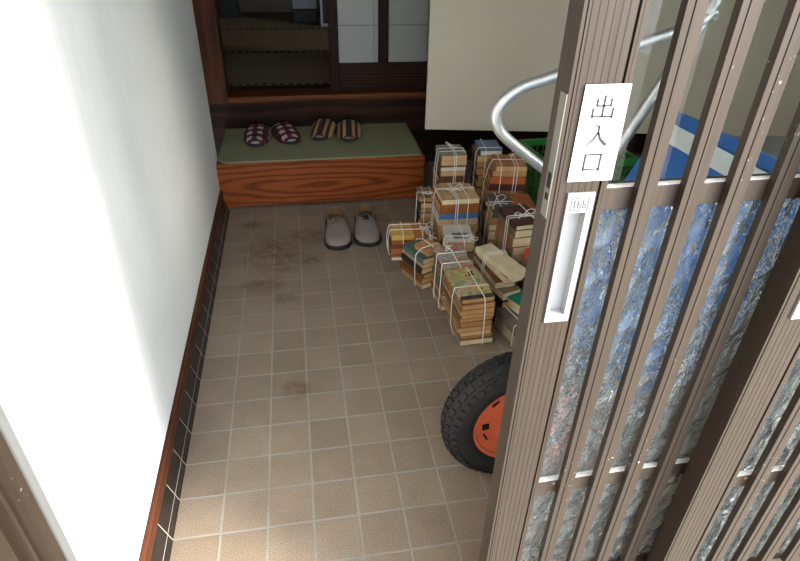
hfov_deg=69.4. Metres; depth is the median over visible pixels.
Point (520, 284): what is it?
book
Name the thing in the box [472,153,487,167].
book
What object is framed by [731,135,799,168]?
wall
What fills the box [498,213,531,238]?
book
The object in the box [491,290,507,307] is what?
book
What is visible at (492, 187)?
book
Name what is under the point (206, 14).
trim
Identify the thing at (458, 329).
book
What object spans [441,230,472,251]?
book
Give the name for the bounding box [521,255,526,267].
book
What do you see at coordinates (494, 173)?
book
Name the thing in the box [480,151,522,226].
string
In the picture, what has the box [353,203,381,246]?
shoe
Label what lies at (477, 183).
book
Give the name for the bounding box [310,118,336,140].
slipper
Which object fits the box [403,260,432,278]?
book
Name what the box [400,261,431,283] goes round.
book
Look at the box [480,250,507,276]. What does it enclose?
string
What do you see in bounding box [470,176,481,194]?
book
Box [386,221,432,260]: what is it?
string
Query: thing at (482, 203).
book
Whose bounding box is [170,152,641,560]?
floor
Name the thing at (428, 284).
book
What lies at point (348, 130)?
slipper
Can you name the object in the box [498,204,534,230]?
book
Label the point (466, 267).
string
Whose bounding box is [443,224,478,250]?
string
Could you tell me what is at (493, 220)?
book
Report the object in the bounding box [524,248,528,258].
book
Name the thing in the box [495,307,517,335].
book
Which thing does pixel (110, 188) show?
wall
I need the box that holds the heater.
[292,0,316,22]
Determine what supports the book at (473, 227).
on the book at (434, 227)
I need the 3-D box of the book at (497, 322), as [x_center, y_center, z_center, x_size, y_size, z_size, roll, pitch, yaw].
[0.378,0.155,1.841,0.093,0.040,0.143,-12,35,-20]
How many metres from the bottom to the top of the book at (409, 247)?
0.020 m
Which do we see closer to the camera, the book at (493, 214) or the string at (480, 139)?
the book at (493, 214)
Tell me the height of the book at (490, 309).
0.018 m
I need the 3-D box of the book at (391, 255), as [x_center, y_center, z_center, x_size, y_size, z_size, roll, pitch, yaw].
[0.030,-0.126,2.256,0.146,0.016,0.093,-2,33,-6]
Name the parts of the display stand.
panel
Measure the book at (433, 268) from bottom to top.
0.020 m
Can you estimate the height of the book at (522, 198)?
0.044 m
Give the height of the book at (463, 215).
0.019 m
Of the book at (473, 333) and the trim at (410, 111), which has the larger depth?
the trim at (410, 111)
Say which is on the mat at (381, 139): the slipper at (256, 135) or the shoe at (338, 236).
the slipper at (256, 135)
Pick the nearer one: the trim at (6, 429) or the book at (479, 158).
the trim at (6, 429)
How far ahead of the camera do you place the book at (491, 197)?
2.21 m
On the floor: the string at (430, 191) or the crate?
the crate
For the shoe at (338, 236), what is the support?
on the floor
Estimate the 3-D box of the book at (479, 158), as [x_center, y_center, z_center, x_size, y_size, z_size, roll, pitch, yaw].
[0.366,-0.542,2.464,0.099,0.028,0.136,-1,33,-4]
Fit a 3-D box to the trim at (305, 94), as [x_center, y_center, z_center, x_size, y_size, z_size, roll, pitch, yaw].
[0.474,-0.992,3.008,2.644,0.029,0.130,-4,33,-9]
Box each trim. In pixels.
[0,404,77,560]
[0,431,66,560]
[138,190,223,560]
[192,0,228,103]
[209,98,646,161]
[228,88,425,102]
[229,84,330,92]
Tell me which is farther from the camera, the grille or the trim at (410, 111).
the grille
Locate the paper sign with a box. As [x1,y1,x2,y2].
[567,83,631,181]
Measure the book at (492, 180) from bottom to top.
0.028 m
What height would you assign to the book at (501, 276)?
0.026 m
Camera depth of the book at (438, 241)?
2.24 m
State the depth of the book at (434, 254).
1.92 m
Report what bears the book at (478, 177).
on the book at (477, 183)
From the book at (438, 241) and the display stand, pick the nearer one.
the book at (438, 241)
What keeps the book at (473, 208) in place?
on the book at (463, 215)
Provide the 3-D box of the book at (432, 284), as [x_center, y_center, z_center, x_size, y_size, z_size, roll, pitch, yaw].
[0.174,0.038,1.993,0.101,0.018,0.137,-6,34,-11]
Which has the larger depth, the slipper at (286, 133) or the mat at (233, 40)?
the mat at (233, 40)
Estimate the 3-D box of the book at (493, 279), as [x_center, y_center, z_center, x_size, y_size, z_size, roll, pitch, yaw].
[0.311,-0.036,1.916,0.070,0.024,0.186,-8,34,-14]
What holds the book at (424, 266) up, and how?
on the book at (404, 257)
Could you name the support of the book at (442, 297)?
on the book at (432, 284)
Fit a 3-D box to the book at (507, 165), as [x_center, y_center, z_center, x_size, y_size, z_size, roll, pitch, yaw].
[0.434,-0.470,2.313,0.122,0.022,0.131,0,33,-2]
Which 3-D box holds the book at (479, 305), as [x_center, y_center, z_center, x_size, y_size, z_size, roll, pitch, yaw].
[0.213,0.031,1.785,0.103,0.018,0.172,-7,34,-12]
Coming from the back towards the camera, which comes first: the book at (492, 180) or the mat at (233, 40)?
the mat at (233, 40)
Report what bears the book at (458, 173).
on the book at (448, 178)
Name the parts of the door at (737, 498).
frosted pane, rail, frosted pane, rail, pull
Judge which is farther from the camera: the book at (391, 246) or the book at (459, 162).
the book at (459, 162)
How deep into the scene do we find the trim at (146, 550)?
1.43 m
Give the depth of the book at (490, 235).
2.22 m
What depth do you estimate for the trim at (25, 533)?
0.69 m
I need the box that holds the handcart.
[440,0,799,473]
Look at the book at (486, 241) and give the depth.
2.25 m
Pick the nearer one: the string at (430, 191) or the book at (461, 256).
the book at (461, 256)
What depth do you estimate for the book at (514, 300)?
1.82 m
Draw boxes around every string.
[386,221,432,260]
[414,229,439,284]
[415,186,432,232]
[432,182,473,239]
[433,142,465,186]
[433,241,472,307]
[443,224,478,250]
[450,267,488,343]
[472,139,501,211]
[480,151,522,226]
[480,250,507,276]
[483,192,513,244]
[502,203,534,251]
[505,306,517,345]
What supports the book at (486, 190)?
on the book
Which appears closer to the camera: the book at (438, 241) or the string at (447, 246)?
the string at (447, 246)
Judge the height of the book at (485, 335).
0.016 m
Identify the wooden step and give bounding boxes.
[216,125,424,206]
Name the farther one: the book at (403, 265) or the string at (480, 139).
the string at (480, 139)
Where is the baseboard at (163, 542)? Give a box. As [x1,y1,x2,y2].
[151,198,229,560]
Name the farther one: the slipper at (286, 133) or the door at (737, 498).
the slipper at (286, 133)
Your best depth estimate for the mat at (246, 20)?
4.52 m
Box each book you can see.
[387,234,402,248]
[388,243,400,256]
[389,222,428,240]
[390,235,418,244]
[390,248,402,253]
[391,256,402,260]
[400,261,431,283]
[401,253,431,274]
[402,269,430,288]
[403,238,433,264]
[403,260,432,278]
[404,250,432,268]
[415,238,441,256]
[416,187,433,201]
[416,208,430,222]
[417,197,431,211]
[417,202,430,217]
[419,202,431,208]
[431,213,477,233]
[431,231,475,253]
[431,280,443,305]
[431,286,444,310]
[432,190,478,214]
[432,200,477,219]
[432,205,477,225]
[432,266,444,291]
[432,276,445,300]
[433,165,463,181]
[433,173,462,184]
[433,222,474,240]
[433,229,475,244]
[433,252,444,276]
[433,261,443,282]
[433,273,443,294]
[434,156,465,171]
[434,183,479,204]
[434,244,472,271]
[434,259,444,279]
[435,154,466,165]
[435,164,463,176]
[436,144,466,160]
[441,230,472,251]
[441,236,473,257]
[442,298,491,332]
[443,225,474,245]
[443,280,494,315]
[444,289,492,322]
[445,267,494,304]
[445,275,494,310]
[445,309,492,339]
[445,311,492,345]
[448,303,491,327]
[456,309,493,319]
[458,329,490,336]
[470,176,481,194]
[471,158,485,174]
[471,170,481,186]
[472,145,490,161]
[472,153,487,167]
[472,166,484,180]
[473,264,520,300]
[474,254,514,288]
[475,140,502,155]
[475,243,525,280]
[477,254,522,283]
[481,197,485,210]
[481,217,495,239]
[481,229,494,244]
[482,177,522,195]
[482,210,496,230]
[485,170,526,190]
[486,165,525,183]
[486,199,497,217]
[486,206,497,224]
[487,193,512,211]
[488,158,526,176]
[491,154,526,171]
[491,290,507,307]
[494,316,514,345]
[495,230,529,255]
[495,239,521,261]
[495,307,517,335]
[496,220,530,247]
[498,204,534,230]
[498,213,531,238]
[506,291,521,314]
[508,193,535,210]
[518,281,522,289]
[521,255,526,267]
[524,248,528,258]
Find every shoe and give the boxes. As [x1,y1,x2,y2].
[324,205,351,250]
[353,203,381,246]
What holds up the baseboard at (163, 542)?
attached to the wall at (110, 188)
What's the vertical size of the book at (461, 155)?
0.022 m
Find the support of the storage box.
on the mat at (246, 20)
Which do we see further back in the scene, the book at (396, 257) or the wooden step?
the wooden step
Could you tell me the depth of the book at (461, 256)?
1.91 m
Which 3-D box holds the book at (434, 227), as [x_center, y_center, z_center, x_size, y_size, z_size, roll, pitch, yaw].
[0.207,-0.207,2.266,0.142,0.030,0.140,-4,33,-8]
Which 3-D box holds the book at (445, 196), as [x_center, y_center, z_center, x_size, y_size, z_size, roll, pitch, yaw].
[0.213,-0.328,2.187,0.141,0.020,0.143,-4,33,-9]
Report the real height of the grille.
0.064 m
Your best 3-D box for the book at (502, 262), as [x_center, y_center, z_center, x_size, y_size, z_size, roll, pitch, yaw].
[0.327,-0.062,1.868,0.064,0.020,0.201,-16,37,-25]
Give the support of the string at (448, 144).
attached to the book at (461, 155)
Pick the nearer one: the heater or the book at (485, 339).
the book at (485, 339)
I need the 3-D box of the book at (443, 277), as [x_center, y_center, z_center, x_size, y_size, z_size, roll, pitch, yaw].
[0.176,-0.045,1.945,0.093,0.018,0.141,-5,34,-10]
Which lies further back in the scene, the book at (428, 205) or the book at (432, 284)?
the book at (428, 205)
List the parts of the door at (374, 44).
pane, pane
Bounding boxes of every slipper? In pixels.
[244,124,270,146]
[272,122,300,144]
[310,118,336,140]
[337,119,360,141]
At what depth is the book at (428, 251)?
2.04 m
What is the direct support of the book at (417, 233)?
on the book at (395, 242)
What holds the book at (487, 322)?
on the book at (458, 329)
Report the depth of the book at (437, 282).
1.95 m
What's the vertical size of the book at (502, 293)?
0.030 m
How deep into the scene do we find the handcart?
1.22 m
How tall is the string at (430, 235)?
0.163 m
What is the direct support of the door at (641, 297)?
on the trim
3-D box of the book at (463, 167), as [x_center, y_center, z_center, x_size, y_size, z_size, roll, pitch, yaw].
[0.209,-0.490,2.418,0.106,0.020,0.130,-4,33,-8]
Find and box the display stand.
[319,0,327,26]
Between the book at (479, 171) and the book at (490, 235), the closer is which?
the book at (490, 235)
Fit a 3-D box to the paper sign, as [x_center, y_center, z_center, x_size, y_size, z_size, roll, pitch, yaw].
[0.191,-0.140,0.555,0.048,0.095,0.001,-4,33,-9]
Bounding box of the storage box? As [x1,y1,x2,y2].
[217,0,239,17]
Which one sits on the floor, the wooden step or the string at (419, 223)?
the wooden step
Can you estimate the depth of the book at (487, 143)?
2.42 m
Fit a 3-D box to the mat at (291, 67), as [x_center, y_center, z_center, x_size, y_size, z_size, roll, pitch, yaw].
[-0.905,-1.200,3.277,1.850,0.018,0.799,-4,33,-9]
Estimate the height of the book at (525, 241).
0.034 m
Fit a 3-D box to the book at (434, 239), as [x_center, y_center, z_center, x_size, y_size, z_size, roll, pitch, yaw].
[0.211,-0.152,2.305,0.151,0.044,0.137,-4,33,-8]
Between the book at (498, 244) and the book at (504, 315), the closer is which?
the book at (504, 315)
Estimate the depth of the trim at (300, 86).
2.94 m
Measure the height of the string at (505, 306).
0.096 m
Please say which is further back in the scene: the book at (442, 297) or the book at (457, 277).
the book at (442, 297)
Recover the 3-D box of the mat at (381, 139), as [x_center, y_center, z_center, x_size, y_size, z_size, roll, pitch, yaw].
[-0.374,-0.650,2.703,0.894,0.007,0.450,-4,33,-9]
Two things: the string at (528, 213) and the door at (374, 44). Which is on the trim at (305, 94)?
the door at (374, 44)
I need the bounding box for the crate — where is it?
[519,138,638,205]
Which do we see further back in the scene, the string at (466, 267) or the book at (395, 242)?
the book at (395, 242)
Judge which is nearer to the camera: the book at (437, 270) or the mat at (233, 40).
the book at (437, 270)
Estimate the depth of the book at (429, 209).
2.35 m
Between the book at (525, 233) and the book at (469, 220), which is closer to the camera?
the book at (525, 233)
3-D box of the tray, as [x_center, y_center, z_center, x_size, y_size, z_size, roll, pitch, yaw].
[0.516,-0.057,1.152,0.256,0.458,0.363,-6,34,-11]
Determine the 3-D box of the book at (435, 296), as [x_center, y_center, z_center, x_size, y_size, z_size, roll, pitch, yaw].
[0.175,0.053,2.007,0.103,0.022,0.129,-6,34,-11]
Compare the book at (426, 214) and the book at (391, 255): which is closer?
the book at (391, 255)
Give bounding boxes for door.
[327,0,429,90]
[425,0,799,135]
[479,0,799,560]
[647,212,799,560]
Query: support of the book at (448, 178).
on the book at (437, 182)
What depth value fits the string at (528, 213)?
1.92 m
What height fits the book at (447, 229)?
0.020 m
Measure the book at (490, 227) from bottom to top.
0.026 m
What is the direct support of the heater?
on the mat at (246, 20)
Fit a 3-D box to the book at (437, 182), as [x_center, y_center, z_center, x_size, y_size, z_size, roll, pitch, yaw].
[0.202,-0.432,2.463,0.102,0.026,0.130,-4,33,-8]
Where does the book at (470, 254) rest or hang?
on the book
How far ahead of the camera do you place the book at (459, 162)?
2.36 m
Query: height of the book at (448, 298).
0.018 m
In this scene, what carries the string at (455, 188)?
attached to the book at (445, 196)
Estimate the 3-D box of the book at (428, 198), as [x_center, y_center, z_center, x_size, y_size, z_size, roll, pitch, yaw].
[0.111,-0.353,2.367,0.079,0.018,0.106,-1,33,-4]
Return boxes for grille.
[292,0,316,8]
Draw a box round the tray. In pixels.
[624,112,799,180]
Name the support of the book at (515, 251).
on the book at (498, 244)
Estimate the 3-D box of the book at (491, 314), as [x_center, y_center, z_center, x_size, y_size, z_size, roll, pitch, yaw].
[0.217,0.061,1.805,0.103,0.017,0.171,-5,34,-10]
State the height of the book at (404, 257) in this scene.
0.022 m
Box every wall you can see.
[0,0,219,560]
[239,0,319,11]
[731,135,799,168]
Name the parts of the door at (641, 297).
lock plate, pull, frosted pane, rail, rail, frosted pane, rail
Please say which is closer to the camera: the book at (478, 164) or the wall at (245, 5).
the book at (478, 164)
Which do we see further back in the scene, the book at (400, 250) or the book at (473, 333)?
the book at (400, 250)
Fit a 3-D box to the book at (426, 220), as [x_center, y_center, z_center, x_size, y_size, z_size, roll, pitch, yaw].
[0.108,-0.276,2.415,0.074,0.024,0.105,-1,33,-4]
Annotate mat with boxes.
[218,123,421,163]
[219,12,327,28]
[221,28,328,51]
[224,51,330,85]

